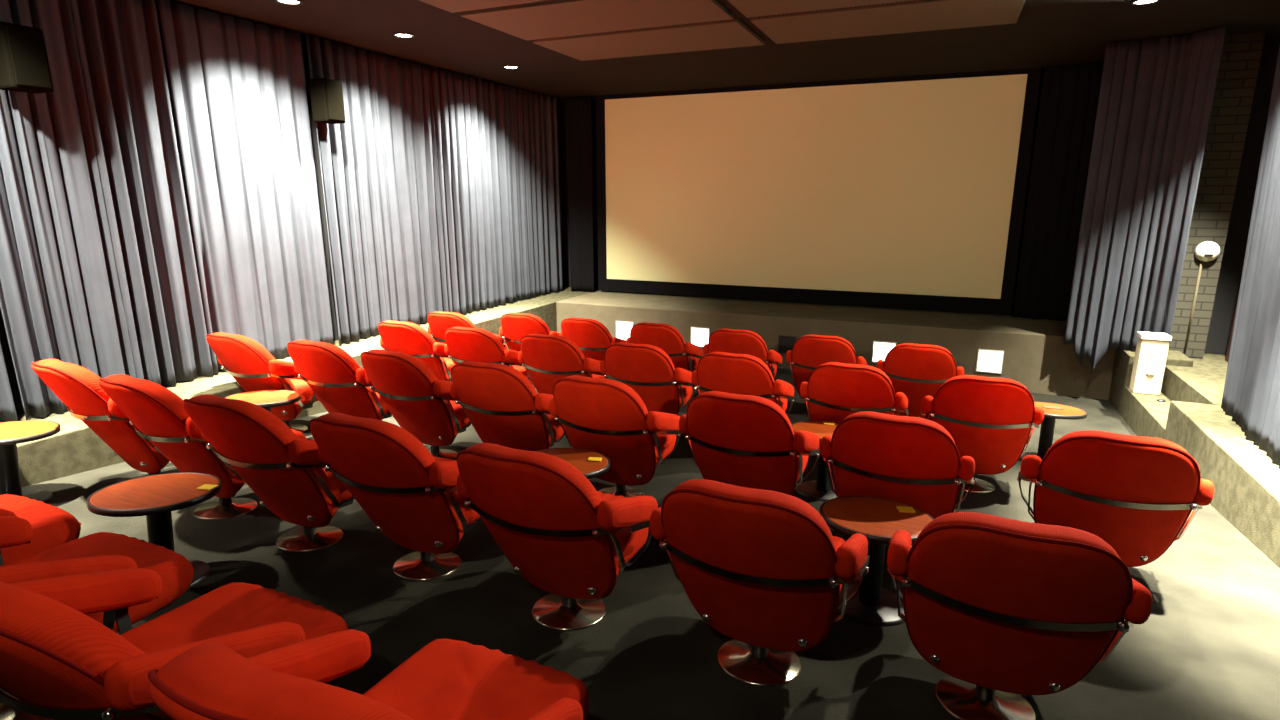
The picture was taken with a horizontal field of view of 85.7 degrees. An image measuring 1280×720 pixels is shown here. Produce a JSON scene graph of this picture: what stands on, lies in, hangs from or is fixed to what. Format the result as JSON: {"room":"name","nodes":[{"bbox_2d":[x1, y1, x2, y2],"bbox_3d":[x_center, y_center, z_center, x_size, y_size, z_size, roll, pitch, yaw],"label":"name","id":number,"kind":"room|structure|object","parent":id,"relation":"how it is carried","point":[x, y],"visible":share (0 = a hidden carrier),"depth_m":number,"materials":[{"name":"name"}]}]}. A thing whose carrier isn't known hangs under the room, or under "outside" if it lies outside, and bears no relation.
{"room":"movie theater","nodes":[
{"label":"movie theater","id":0,"kind":"room"},
{"bbox_2d":[0,3,563,414],"bbox_3d":[-4.203,-0.924,5.889,0.150,4.030,14.150,6,14,23],"label":"wall","id":1,"kind":"structure","parent":0,"point":[5,347],"depth_m":7.21,"materials":[{"name":"black paint"}]},
{"bbox_2d":[0,368,1279,719],"bbox_3d":[-0.343,1.063,3.822,7.500,1.003,12.500,6,14,23],"label":"floor","id":2,"kind":"structure","parent":0,"point":[1208,645],"depth_m":3.14,"materials":[{"name":"carpet"}]},
{"bbox_2d":[0,420,60,502],"bbox_3d":[-3.842,0.656,4.218,0.523,0.508,0.524,12,18,41],"label":"round table","id":3,"kind":"object","parent":2,"relation":"on","point":[13,433],"visible":0.71,"depth_m":4.19,"materials":[{"name":"wood"}]},
{"bbox_2d":[0,494,80,563],"bbox_3d":[-2.868,0.701,2.724,0.782,0.961,0.958,7,15,26],"label":"swivel armchair","id":4,"kind":"object","parent":2,"relation":"on","point":[52,526],"visible":0.66,"depth_m":2.94,"materials":[{"name":"red fabric"}]},
{"bbox_2d":[0,516,193,719],"bbox_3d":[-2.135,0.783,2.360,0.782,0.961,0.958,6,15,25],"label":"swivel armchair","id":5,"kind":"object","parent":2,"relation":"on","point":[100,551],"visible":0.23,"depth_m":2.57,"materials":[{"name":"red fabric"}]},
{"bbox_2d":[31,359,168,475],"bbox_3d":[-3.260,0.399,4.520,0.782,0.961,0.958,8,16,32],"label":"swivel armchair","id":6,"kind":"object","parent":2,"relation":"on","point":[77,387],"visible":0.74,"depth_m":4.12,"materials":[{"name":"red fabric"}]},
{"bbox_2d":[87,472,220,587],"bbox_3d":[-2.302,0.846,3.340,0.523,0.508,0.524,12,18,41],"label":"round table","id":7,"kind":"object","parent":2,"relation":"on","point":[154,497],"visible":0.75,"depth_m":3.27,"materials":[{"name":"wood"}]},
{"bbox_2d":[196,484,218,490],"bbox_3d":[-2.080,0.614,3.322,0.075,0.016,0.060,1,13,6],"label":"mat","id":8,"kind":"object","parent":7,"relation":"on","point":[206,487],"visible":1,"depth_m":3.31,"materials":[{"name":"yellow"}]},
{"bbox_2d":[0,568,348,719],"bbox_3d":[-1.375,0.868,1.984,0.782,0.961,0.958,6,15,25],"label":"swivel armchair","id":9,"kind":"object","parent":2,"relation":"on","point":[60,662],"visible":0.88,"depth_m":1.62,"materials":[{"name":"red fabric"}]},
{"bbox_2d":[0,581,145,677],"bbox_3d":[-1.465,0.835,1.782,0.629,0.773,0.566,6,10,25],"label":"cushion","id":10,"kind":"object","parent":9,"relation":"on","point":[46,629],"depth_m":1.53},
{"bbox_2d":[99,374,306,519],"bbox_3d":[-2.558,0.483,4.136,0.782,0.961,0.958,8,15,31],"label":"swivel armchair","id":11,"kind":"object","parent":2,"relation":"on","point":[160,417],"visible":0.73,"depth_m":3.76,"materials":[{"name":"red fabric"}]},
{"bbox_2d":[103,374,244,492],"bbox_3d":[-2.668,0.448,3.945,0.629,0.773,0.566,7,11,31],"label":"cushion","id":12,"kind":"object","parent":11,"relation":"on","point":[160,417],"depth_m":3.72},
{"bbox_2d":[206,332,318,431],"bbox_3d":[-3.100,0.179,5.920,0.782,0.961,0.958,7,15,28],"label":"swivel armchair","id":13,"kind":"object","parent":2,"relation":"on","point":[249,363],"visible":0.72,"depth_m":5.55,"materials":[{"name":"red fabric"}]},
{"bbox_2d":[210,332,302,415],"bbox_3d":[-3.200,0.145,5.723,0.629,0.773,0.566,7,10,28],"label":"cushion","id":14,"kind":"object","parent":13,"relation":"on","point":[243,358],"depth_m":5.52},
{"bbox_2d":[225,390,300,411],"bbox_3d":[-2.880,0.509,5.322,0.523,0.508,0.524,12,18,41],"label":"round table","id":15,"kind":"object","parent":2,"relation":"on","point":[266,399],"visible":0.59,"depth_m":5.25,"materials":[{"name":"brown wood"}]},
{"bbox_2d":[183,394,354,551],"bbox_3d":[-1.852,0.568,3.751,0.782,0.961,0.958,7,15,26],"label":"swivel armchair","id":16,"kind":"object","parent":2,"relation":"on","point":[287,473],"visible":0.91,"depth_m":3.41,"materials":[{"name":"red fabric"}]},
{"bbox_2d":[190,394,338,518],"bbox_3d":[-1.946,0.534,3.551,0.629,0.773,0.566,6,10,26],"label":"cushion","id":17,"kind":"object","parent":16,"relation":"on","point":[246,436],"depth_m":3.37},
{"bbox_2d":[17,287,598,486],"bbox_3d":[-3.772,0.589,6.054,0.790,0.810,13.950,6,14,23],"label":"trim ledge","id":18,"kind":"object","parent":2,"relation":"on","point":[76,448],"visible":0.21,"depth_m":5.02,"materials":[{"name":"beige concrete"}]},
{"bbox_2d":[287,340,391,419],"bbox_3d":[-2.327,0.244,5.668,0.782,0.961,0.958,6,15,25],"label":"swivel armchair","id":19,"kind":"object","parent":2,"relation":"on","point":[339,383],"visible":0.7,"depth_m":5.30,"materials":[{"name":"red fabric"}]},
{"bbox_2d":[148,629,588,719],"bbox_3d":[-0.551,0.943,1.678,0.782,0.961,0.958,6,14,23],"label":"swivel armchair","id":20,"kind":"object","parent":2,"relation":"on","point":[446,679],"visible":1,"depth_m":1.78,"materials":[{"name":"red fabric"}]},
{"bbox_2d":[156,642,413,719],"bbox_3d":[-0.634,0.911,1.474,0.629,0.773,0.566,6,10,23],"label":"cushion","id":21,"kind":"object","parent":20,"relation":"on","point":[208,680],"depth_m":1.21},
{"bbox_2d":[309,412,481,580],"bbox_3d":[-1.111,0.635,3.480,0.782,0.961,0.958,6,15,24],"label":"swivel armchair","id":22,"kind":"object","parent":2,"relation":"on","point":[411,496],"visible":0.92,"depth_m":3.14,"materials":[{"name":"red fabric"}]},
{"bbox_2d":[318,412,463,539],"bbox_3d":[-1.197,0.602,3.277,0.629,0.773,0.566,6,10,24],"label":"cushion","id":23,"kind":"object","parent":22,"relation":"on","point":[384,467],"depth_m":3.09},
{"bbox_2d":[361,349,470,459],"bbox_3d":[-1.615,0.324,5.313,0.782,0.961,0.958,7,15,27],"label":"swivel armchair","id":24,"kind":"object","parent":2,"relation":"on","point":[422,404],"visible":0.83,"depth_m":4.99,"materials":[{"name":"red fabric"}]},
{"bbox_2d":[367,349,457,438],"bbox_3d":[-1.712,0.290,5.115,0.629,0.773,0.566,6,10,27],"label":"cushion","id":25,"kind":"object","parent":24,"relation":"on","point":[406,385],"depth_m":4.97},
{"bbox_2d":[378,320,454,381],"bbox_3d":[-2.191,0.011,7.144,0.782,0.961,0.958,6,15,24],"label":"swivel armchair","id":26,"kind":"object","parent":2,"relation":"on","point":[409,338],"visible":0.52,"depth_m":6.73,"materials":[{"name":"red fabric"}]},
{"bbox_2d":[427,311,507,348],"bbox_3d":[-2.033,-0.154,8.199,0.782,0.961,0.958,6,14,23],"label":"swivel armchair","id":27,"kind":"object","parent":2,"relation":"on","point":[439,322],"visible":0.35,"depth_m":7.73,"materials":[{"name":"red fabric"}]},
{"bbox_2d":[434,311,475,327],"bbox_3d":[-2.116,-0.186,7.994,0.629,0.773,0.566,6,10,23],"label":"cushion","id":28,"kind":"object","parent":27,"relation":"on","point":[441,319],"depth_m":7.69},
{"bbox_2d":[444,327,531,382],"bbox_3d":[-1.448,0.085,6.829,0.782,0.961,0.958,6,14,23],"label":"swivel armchair","id":29,"kind":"object","parent":2,"relation":"on","point":[463,344],"visible":0.41,"depth_m":6.40,"materials":[{"name":"red fabric"}]},
{"bbox_2d":[453,327,509,365],"bbox_3d":[-1.531,0.053,6.624,0.629,0.773,0.566,6,10,23],"label":"cushion","id":30,"kind":"object","parent":29,"relation":"on","point":[469,344],"depth_m":6.37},
{"bbox_2d":[450,361,564,450],"bbox_3d":[-0.880,0.403,4.970,0.782,0.961,0.958,5,14,22],"label":"swivel armchair","id":31,"kind":"object","parent":2,"relation":"on","point":[504,408],"visible":0.72,"depth_m":4.61,"materials":[{"name":"red fabric"}]},
{"bbox_2d":[499,313,559,384],"bbox_3d":[-1.219,-0.147,8.319,0.782,0.961,0.958,6,14,23],"label":"swivel armchair","id":32,"kind":"object","parent":2,"relation":"on","point":[514,326],"visible":0.41,"depth_m":7.87,"materials":[{"name":"red fabric"}]},
{"bbox_2d":[507,313,550,332],"bbox_3d":[-1.303,-0.180,8.114,0.629,0.773,0.566,6,10,23],"label":"cushion","id":33,"kind":"object","parent":32,"relation":"on","point":[516,322],"depth_m":7.83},
{"bbox_2d":[456,443,657,630],"bbox_3d":[-0.332,0.725,3.075,0.782,0.961,0.958,6,15,25],"label":"swivel armchair","id":34,"kind":"object","parent":2,"relation":"on","point":[571,540],"visible":0.98,"depth_m":2.76,"materials":[{"name":"red fabric"}]},
{"bbox_2d":[466,443,618,578],"bbox_3d":[-0.422,0.692,2.874,0.629,0.773,0.566,6,10,25],"label":"cushion","id":35,"kind":"object","parent":34,"relation":"on","point":[542,512],"depth_m":2.68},
{"bbox_2d":[518,333,604,394],"bbox_3d":[-0.677,0.162,6.503,0.782,0.961,0.958,6,14,23],"label":"swivel armchair","id":36,"kind":"object","parent":2,"relation":"on","point":[547,359],"visible":0.56,"depth_m":6.10,"materials":[{"name":"red fabric"}]},
{"bbox_2d":[529,333,589,376],"bbox_3d":[-0.761,0.130,6.298,0.629,0.773,0.566,6,10,23],"label":"cushion","id":37,"kind":"object","parent":36,"relation":"on","point":[549,355],"depth_m":6.06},
{"bbox_2d":[536,448,609,478],"bbox_3d":[-0.433,0.802,3.985,0.523,0.508,0.524,12,18,41],"label":"round table","id":38,"kind":"object","parent":2,"relation":"on","point":[578,458],"visible":0.23,"depth_m":3.97,"materials":[{"name":"wood"}]},
{"bbox_2d":[559,317,625,360],"bbox_3d":[-0.469,-0.069,7.980,0.782,0.961,0.958,7,15,27],"label":"swivel armchair","id":39,"kind":"object","parent":2,"relation":"on","point":[591,336],"visible":0.41,"depth_m":7.55,"materials":[{"name":"red fabric"}]},
{"bbox_2d":[567,317,611,338],"bbox_3d":[-0.566,-0.103,7.782,0.629,0.773,0.566,6,10,27],"label":"cushion","id":40,"kind":"object","parent":39,"relation":"on","point":[577,328],"depth_m":7.50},
{"bbox_2d":[549,375,680,496],"bbox_3d":[-0.134,0.491,4.568,0.782,0.961,0.958,6,15,24],"label":"swivel armchair","id":41,"kind":"object","parent":2,"relation":"on","point":[607,417],"visible":0.87,"depth_m":4.25,"materials":[{"name":"red fabric"}]},
{"bbox_2d":[562,375,656,463],"bbox_3d":[-0.221,0.458,4.364,0.629,0.773,0.566,6,10,24],"label":"cushion","id":42,"kind":"object","parent":41,"relation":"on","point":[607,417],"depth_m":4.18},
{"bbox_2d":[600,342,695,414],"bbox_3d":[0.093,0.248,6.123,0.782,0.961,0.958,5,14,21],"label":"swivel armchair","id":43,"kind":"object","parent":2,"relation":"on","point":[647,369],"visible":0.7,"depth_m":5.75,"materials":[{"name":"red fabric"}]},
{"bbox_2d":[613,342,679,403],"bbox_3d":[0.016,0.216,5.915,0.629,0.773,0.566,5,10,21],"label":"cushion","id":44,"kind":"object","parent":43,"relation":"on","point":[647,369],"depth_m":5.72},
{"bbox_2d":[626,322,702,371],"bbox_3d":[0.295,-0.005,7.732,0.782,0.961,0.958,6,14,23],"label":"swivel armchair","id":45,"kind":"object","parent":2,"relation":"on","point":[687,356],"visible":0.5,"depth_m":7.31,"materials":[{"name":"red fabric"}]},
{"bbox_2d":[638,322,688,363],"bbox_3d":[0.212,-0.037,7.527,0.629,0.773,0.566,6,10,23],"label":"cushion","id":46,"kind":"object","parent":45,"relation":"on","point":[666,337],"depth_m":7.28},
{"bbox_2d":[703,328,782,380],"bbox_3d":[1.112,0.077,7.386,0.782,0.961,0.958,6,14,23],"label":"swivel armchair","id":47,"kind":"object","parent":2,"relation":"on","point":[726,340],"visible":0.4,"depth_m":6.95,"materials":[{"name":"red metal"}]},
{"bbox_2d":[716,328,767,350],"bbox_3d":[1.028,0.044,7.182,0.629,0.773,0.566,6,10,23],"label":"cushion","id":48,"kind":"object","parent":47,"relation":"on","point":[726,339],"depth_m":6.90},
{"bbox_2d":[691,352,795,414],"bbox_3d":[0.868,0.334,5.741,0.782,0.961,0.958,6,15,25],"label":"swivel armchair","id":49,"kind":"object","parent":2,"relation":"on","point":[743,374],"visible":0.53,"depth_m":5.32,"materials":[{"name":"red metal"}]},
{"bbox_2d":[706,352,773,381],"bbox_3d":[0.777,0.301,5.539,0.629,0.773,0.566,6,10,25],"label":"cushion","id":50,"kind":"object","parent":49,"relation":"on","point":[720,366],"depth_m":5.26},
{"bbox_2d":[679,391,819,495],"bbox_3d":[0.681,0.573,4.223,0.782,0.961,0.958,6,15,25],"label":"swivel armchair","id":51,"kind":"object","parent":2,"relation":"on","point":[748,441],"visible":0.78,"depth_m":3.88,"materials":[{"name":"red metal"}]},
{"bbox_2d":[698,391,793,434],"bbox_3d":[0.591,0.540,4.021,0.629,0.773,0.566,6,10,25],"label":"cushion","id":52,"kind":"object","parent":51,"relation":"on","point":[719,413],"depth_m":3.74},
{"bbox_2d":[650,479,869,686],"bbox_3d":[0.485,0.807,2.730,0.782,0.961,0.958,6,15,24],"label":"swivel armchair","id":53,"kind":"object","parent":2,"relation":"on","point":[764,569],"visible":0.99,"depth_m":2.41,"materials":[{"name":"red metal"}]},
{"bbox_2d":[673,479,835,551],"bbox_3d":[0.398,0.774,2.526,0.629,0.773,0.566,6,10,24],"label":"cushion","id":54,"kind":"object","parent":53,"relation":"on","point":[709,515],"depth_m":2.25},
{"bbox_2d":[791,421,838,501],"bbox_3d":[1.311,0.716,4.866,0.523,0.508,0.524,12,18,41],"label":"round table","id":55,"kind":"object","parent":2,"relation":"on","point":[819,490],"visible":0.44,"depth_m":4.83,"materials":[{"name":"wood"}]},
{"bbox_2d":[786,334,866,415],"bbox_3d":[1.924,0.148,7.107,0.782,0.961,0.958,6,14,23],"label":"swivel armchair","id":56,"kind":"object","parent":2,"relation":"on","point":[811,351],"visible":0.5,"depth_m":6.69,"materials":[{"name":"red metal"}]},
{"bbox_2d":[802,334,854,350],"bbox_3d":[1.841,0.115,6.903,0.629,0.773,0.566,6,10,23],"label":"cushion","id":57,"kind":"object","parent":56,"relation":"on","point":[812,342],"depth_m":6.60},
{"bbox_2d":[800,362,907,422],"bbox_3d":[1.675,0.415,5.400,0.782,0.961,0.958,6,15,25],"label":"swivel armchair","id":58,"kind":"object","parent":2,"relation":"on","point":[833,391],"visible":0.65,"depth_m":5.00,"materials":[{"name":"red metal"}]},
{"bbox_2d":[818,362,891,383],"bbox_3d":[1.585,0.382,5.198,0.629,0.773,0.566,6,10,25],"label":"cushion","id":59,"kind":"object","parent":58,"relation":"on","point":[831,372],"depth_m":4.90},
{"bbox_2d":[820,496,933,625],"bbox_3d":[1.118,0.961,3.307,0.523,0.508,0.524,12,18,41],"label":"round table","id":60,"kind":"object","parent":2,"relation":"on","point":[878,519],"visible":0.74,"depth_m":3.25,"materials":[{"name":"orange wood"}]},
{"bbox_2d":[896,506,914,512],"bbox_3d":[1.280,0.721,3.325,0.075,0.016,0.060,1,13,6],"label":"mat","id":61,"kind":"object","parent":60,"relation":"on","point":[904,509],"visible":1,"depth_m":3.31,"materials":[{"name":"yellow"}]},
{"bbox_2d":[820,411,974,562],"bbox_3d":[1.423,0.659,3.833,0.782,0.961,0.958,7,15,26],"label":"swivel armchair","id":62,"kind":"object","parent":2,"relation":"on","point":[916,462],"visible":0.67,"depth_m":3.46,"materials":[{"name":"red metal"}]},
{"bbox_2d":[844,411,955,444],"bbox_3d":[1.329,0.625,3.633,0.629,0.773,0.566,6,10,26],"label":"cushion","id":63,"kind":"object","parent":62,"relation":"on","point":[865,427],"depth_m":3.34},
{"bbox_2d":[876,343,963,419],"bbox_3d":[2.687,0.243,6.666,0.782,0.961,0.958,6,14,23],"label":"swivel armchair","id":64,"kind":"object","parent":2,"relation":"on","point":[917,371],"visible":0.61,"depth_m":6.29,"materials":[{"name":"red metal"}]},
{"bbox_2d":[893,343,951,354],"bbox_3d":[2.604,0.211,6.461,0.629,0.773,0.566,6,10,23],"label":"cushion","id":65,"kind":"object","parent":64,"relation":"on","point":[905,348],"depth_m":6.16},
{"bbox_2d":[919,375,1043,492],"bbox_3d":[2.454,0.498,5.038,0.782,0.961,0.958,5,14,22],"label":"swivel armchair","id":66,"kind":"object","parent":2,"relation":"on","point":[990,421],"visible":0.86,"depth_m":4.71,"materials":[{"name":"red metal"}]},
{"bbox_2d":[941,375,1026,388],"bbox_3d":[2.374,0.466,4.832,0.629,0.773,0.566,6,10,22],"label":"cushion","id":67,"kind":"object","parent":66,"relation":"on","point":[962,381],"depth_m":4.54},
{"bbox_2d":[887,512,1151,719],"bbox_3d":[1.300,0.869,2.504,0.782,0.961,0.958,6,14,23],"label":"swivel armchair","id":68,"kind":"object","parent":2,"relation":"on","point":[1005,608],"visible":1,"depth_m":2.19,"materials":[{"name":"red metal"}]},
{"bbox_2d":[917,512,1120,558],"bbox_3d":[1.216,0.837,2.299,0.629,0.773,0.566,6,10,23],"label":"cushion","id":69,"kind":"object","parent":68,"relation":"on","point":[956,535],"depth_m":2.03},
{"bbox_2d":[1019,402,1086,459],"bbox_3d":[3.420,0.631,5.808,0.523,0.508,0.524,12,18,41],"label":"round table","id":70,"kind":"object","parent":2,"relation":"on","point":[1068,412],"visible":0.58,"depth_m":5.75,"materials":[{"name":"wood"}]},
{"bbox_2d":[1017,430,1213,566],"bbox_3d":[2.399,0.730,3.582,0.782,0.961,0.958,7,15,27],"label":"swivel armchair","id":71,"kind":"object","parent":2,"relation":"on","point":[1136,494],"visible":0.84,"depth_m":3.26,"materials":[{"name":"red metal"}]},
{"bbox_2d":[1047,430,1187,452],"bbox_3d":[2.302,0.697,3.384,0.629,0.773,0.566,6,10,27],"label":"cushion","id":72,"kind":"object","parent":71,"relation":"on","point":[1085,441],"depth_m":3.12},
{"bbox_2d":[1164,401,1279,567],"bbox_3d":[2.752,1.774,1.318,0.550,0.680,10.200,6,14,23],"label":"trim ledge","id":73,"kind":"object","parent":2,"relation":"on","point":[1245,480],"visible":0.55,"depth_m":4.67,"materials":[{"name":"beige concrete"}]},
{"bbox_2d":[155,0,1279,101],"bbox_3d":[0.290,-2.509,3.507,9.850,0.150,14.150,6,14,23],"label":"ceiling","id":74,"kind":"structure","parent":0,"point":[1046,33],"depth_m":7.25,"materials":[{"name":"paint"}]},
{"bbox_2d":[0,343,17,422],"bbox_3d":[-5.474,-0.527,2.264,0.265,3.095,5.112,6,14,23],"label":"curtain","id":75,"kind":"object","parent":74,"relation":"hanging from","point":[7,407],"visible":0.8,"depth_m":4.81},
{"bbox_2d":[0,0,213,420],"bbox_3d":[-4.138,-1.219,5.192,0.179,3.095,1.394,6,14,23],"label":"curtain","id":76,"kind":"object","parent":74,"relation":"hanging from","point":[98,270],"visible":0.94,"depth_m":5.20,"materials":[{"name":"fabric"}]},
{"bbox_2d":[0,21,53,93],"bbox_3d":[-4.217,-2.005,4.615,0.467,0.400,0.240,6,14,23],"label":"wall speaker","id":77,"kind":"object","parent":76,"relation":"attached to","point":[24,63],"visible":1,"depth_m":4.50,"materials":[{"name":"black"}]},
{"bbox_2d":[156,0,333,374],"bbox_3d":[-3.585,-1.514,6.442,0.129,3.095,1.344,6,15,24],"label":"curtain","id":78,"kind":"object","parent":74,"relation":"hanging from","point":[237,86],"visible":0.91,"depth_m":6.34,"materials":[{"name":"fabric"}]},
{"bbox_2d":[275,0,302,4],"bbox_3d":[-2.864,-2.926,5.631,0.210,0.014,0.210,6,14,23],"label":"recessed light","id":79,"kind":"object","parent":74,"relation":"in","point":[287,2],"visible":1,"depth_m":5.64,"materials":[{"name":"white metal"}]},
{"bbox_2d":[306,34,448,345],"bbox_3d":[-2.925,-1.856,7.888,0.163,3.095,1.853,5,14,22],"label":"curtain","id":80,"kind":"object","parent":74,"relation":"hanging from","point":[379,166],"visible":0.93,"depth_m":7.80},
{"bbox_2d":[306,78,345,123],"bbox_3d":[-3.204,-2.569,6.875,0.467,0.400,0.240,6,14,23],"label":"wall speaker","id":81,"kind":"object","parent":80,"relation":"attached to","point":[327,102],"visible":0.97,"depth_m":6.74,"materials":[{"name":"black"}]},
{"bbox_2d":[325,80,344,120],"bbox_3d":[-2.995,-2.549,6.787,0.012,0.360,0.200,6,14,23],"label":"grille","id":82,"kind":"object","parent":81,"relation":"attached to","point":[334,102],"depth_m":6.77,"materials":[{"name":"black"}]},
{"bbox_2d":[393,32,414,37],"bbox_3d":[-2.334,-3.206,6.818,0.210,0.014,0.210,6,14,23],"label":"recessed light","id":83,"kind":"object","parent":74,"relation":"in","point":[397,34],"visible":1,"depth_m":6.80,"materials":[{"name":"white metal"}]},
{"bbox_2d":[419,0,548,12],"bbox_3d":[-0.829,-2.764,4.989,2.140,0.035,1.050,6,14,23],"label":"ceiling panel","id":84,"kind":"object","parent":74,"relation":"attached to","point":[452,6],"visible":1,"depth_m":5.59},
{"bbox_2d":[430,67,562,314],"bbox_3d":[-1.947,-2.389,10.145,0.241,3.095,3.083,6,14,23],"label":"curtain","id":85,"kind":"object","parent":74,"relation":"hanging from","point":[497,145],"visible":1,"depth_m":9.81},
{"bbox_2d":[567,97,593,291],"bbox_3d":[-0.973,-2.662,11.312,0.424,3.100,0.056,4,14,17],"label":"curtain","id":86,"kind":"object","parent":74,"relation":"hanging from","point":[579,129],"visible":1,"depth_m":11.29,"materials":[{"name":"black fabric"}]},
{"bbox_2d":[460,0,732,39],"bbox_3d":[-0.367,-3.008,6.025,2.140,0.035,1.050,6,14,23],"label":"ceiling panel","id":87,"kind":"object","parent":74,"relation":"attached to","point":[551,18],"visible":0.93,"depth_m":5.99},
{"bbox_2d":[532,18,764,60],"bbox_3d":[0.096,-3.253,7.060,2.140,0.035,1.050,6,14,23],"label":"ceiling panel","id":88,"kind":"object","parent":74,"relation":"attached to","point":[732,33],"visible":0.89,"depth_m":6.91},
{"bbox_2d":[728,0,913,17],"bbox_3d":[1.724,-2.799,5.140,2.180,0.035,1.050,6,14,23],"label":"ceiling panel","id":89,"kind":"object","parent":74,"relation":"attached to","point":[748,8],"visible":1,"depth_m":5.65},
{"bbox_2d":[750,0,1024,43],"bbox_3d":[2.187,-3.044,6.175,2.180,0.035,1.050,6,14,23],"label":"ceiling panel","id":90,"kind":"object","parent":74,"relation":"attached to","point":[916,15],"visible":0.87,"depth_m":6.06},
{"bbox_2d":[1013,63,1103,320],"bbox_3d":[5.376,-2.023,8.605,0.940,3.100,0.074,7,15,28],"label":"curtain","id":91,"kind":"object","parent":74,"relation":"hanging from","point":[1069,99],"visible":0.6,"depth_m":8.65,"materials":[{"name":"black fabric"}]},
{"bbox_2d":[1063,26,1226,373],"bbox_3d":[5.179,-1.499,7.191,0.222,3.469,0.968,-11,17,-40],"label":"curtain","id":92,"kind":"object","parent":74,"relation":"hanging from","point":[1156,96],"visible":0.95,"depth_m":7.12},
{"bbox_2d":[1130,0,1160,4],"bbox_3d":[4.127,-2.926,5.633,0.210,0.014,0.210,6,14,23],"label":"recessed light","id":93,"kind":"object","parent":74,"relation":"in","point":[1134,2],"visible":1,"depth_m":5.64,"materials":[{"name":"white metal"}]},
{"bbox_2d":[1221,46,1279,468],"bbox_3d":[3.899,-0.729,3.423,0.226,3.235,5.537,6,15,25],"label":"curtain","id":94,"kind":"object","parent":74,"relation":"hanging from","point":[1251,394],"visible":1,"depth_m":5.15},
{"bbox_2d":[560,72,1043,312],"bbox_3d":[3.147,-1.956,10.261,9.750,4.030,0.150,6,14,23],"label":"wall","id":95,"kind":"structure","parent":0,"point":[563,105],"depth_m":11.73,"materials":[{"name":"black paint"}]},
{"bbox_2d":[556,291,1116,399],"bbox_3d":[2.371,-0.339,9.981,7.260,0.810,1.650,6,14,23],"label":"stage","id":96,"kind":"structure","parent":0,"point":[1036,357],"depth_m":8.90,"materials":[{"name":"carpet"}]},
{"bbox_2d":[616,321,633,339],"bbox_3d":[-0.226,-0.429,10.188,0.280,0.280,0.014,6,14,23],"label":"step light","id":97,"kind":"object","parent":96,"relation":"attached to","point":[623,328],"visible":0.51,"depth_m":10.19,"materials":[{"name":"beige plastic"}]},
{"bbox_2d":[690,327,709,346],"bbox_3d":[0.847,-0.322,9.734,0.280,0.280,0.014,6,14,23],"label":"step light","id":98,"kind":"object","parent":96,"relation":"attached to","point":[700,336],"visible":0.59,"depth_m":9.73,"materials":[{"name":"beige plastic"}]},
{"bbox_2d":[778,335,795,352],"bbox_3d":[1.975,-0.209,9.257,0.230,0.230,0.014,6,14,23],"label":"step light","id":99,"kind":"object","parent":96,"relation":"attached to","point":[786,343],"visible":0.75,"depth_m":9.26,"materials":[{"name":"black metal"}]},
{"bbox_2d":[596,67,1040,314],"bbox_3d":[2.146,-2.404,10.121,6.180,3.095,0.070,6,14,23],"label":"screen","id":100,"kind":"object","parent":96,"relation":"on","point":[907,192],"visible":1,"depth_m":9.91,"materials":[{"name":"beige fabric"}]},
{"bbox_2d":[872,341,896,362],"bbox_3d":[3.103,-0.096,8.779,0.280,0.280,0.014,6,14,23],"label":"step light","id":101,"kind":"object","parent":96,"relation":"attached to","point":[880,349],"visible":0.72,"depth_m":8.79,"materials":[{"name":"beige plastic"}]},
{"bbox_2d":[976,349,1003,373],"bbox_3d":[4.213,0.015,8.310,0.280,0.280,0.014,6,14,23],"label":"step light","id":102,"kind":"object","parent":96,"relation":"attached to","point":[989,361],"visible":1,"depth_m":8.30,"materials":[{"name":"beige plastic"}]},
{"bbox_2d":[1120,386,1170,438],"bbox_3d":[4.974,0.654,6.627,0.300,0.420,1.520,6,14,23],"label":"step","id":103,"kind":"structure","parent":0,"point":[1146,416],"depth_m":6.69,"materials":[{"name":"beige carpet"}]},
{"bbox_2d":[1129,331,1171,394],"bbox_3d":[5.178,0.033,7.014,0.250,0.610,0.204,6,14,23],"label":"post","id":104,"kind":"object","parent":103,"relation":"on","point":[1151,352],"visible":1,"depth_m":6.94,"materials":[{"name":"beige paint"}]},
{"bbox_2d":[1109,348,1193,413],"bbox_3d":[5.837,0.110,8.214,0.550,0.750,2.230,6,14,23],"label":"ledge","id":105,"kind":"object","parent":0,"point":[1124,360],"visible":0.3,"depth_m":7.41,"materials":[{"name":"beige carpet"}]},
{"bbox_2d":[1161,353,1227,404],"bbox_3d":[5.782,0.504,6.696,1.100,0.680,2.450,6,14,23],"label":"step","id":106,"kind":"structure","parent":0,"point":[1204,382],"depth_m":6.71,"materials":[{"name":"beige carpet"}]},
{"bbox_2d":[1168,31,1265,357],"bbox_3d":[5.753,-1.640,7.205,0.660,3.240,0.140,6,14,23],"label":"brick wall","id":107,"kind":"structure","parent":0,"point":[1242,51],"depth_m":7.03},
{"bbox_2d":[1184,241,1219,349],"bbox_3d":[5.882,-0.662,7.250,0.210,1.155,0.088,6,14,23],"label":"wall fixture","id":108,"kind":"object","parent":107,"relation":"attached to","point":[1206,251],"visible":1,"depth_m":7.16,"materials":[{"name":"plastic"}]},
{"bbox_2d":[1204,36,1279,353],"bbox_3d":[6.481,-1.650,7.247,0.640,3.240,0.100,6,14,23],"label":"wall","id":109,"kind":"structure","parent":0,"point":[1230,275],"depth_m":7.27,"materials":[{"name":"black paint"}]},
{"bbox_3d":[4.211,-0.083,2.329,1.000,4.030,13.950,6,14,23],"label":"wall","id":110,"kind":"structure","parent":0,"visible":0},
{"bbox_2d":[1225,283,1240,361],"bbox_3d":[6.380,-1.372,6.854,0.430,2.900,0.120,6,14,23],"label":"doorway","id":111,"kind":"structure","parent":110,"relation":"in","point":[1231,333],"depth_m":7.23,"materials":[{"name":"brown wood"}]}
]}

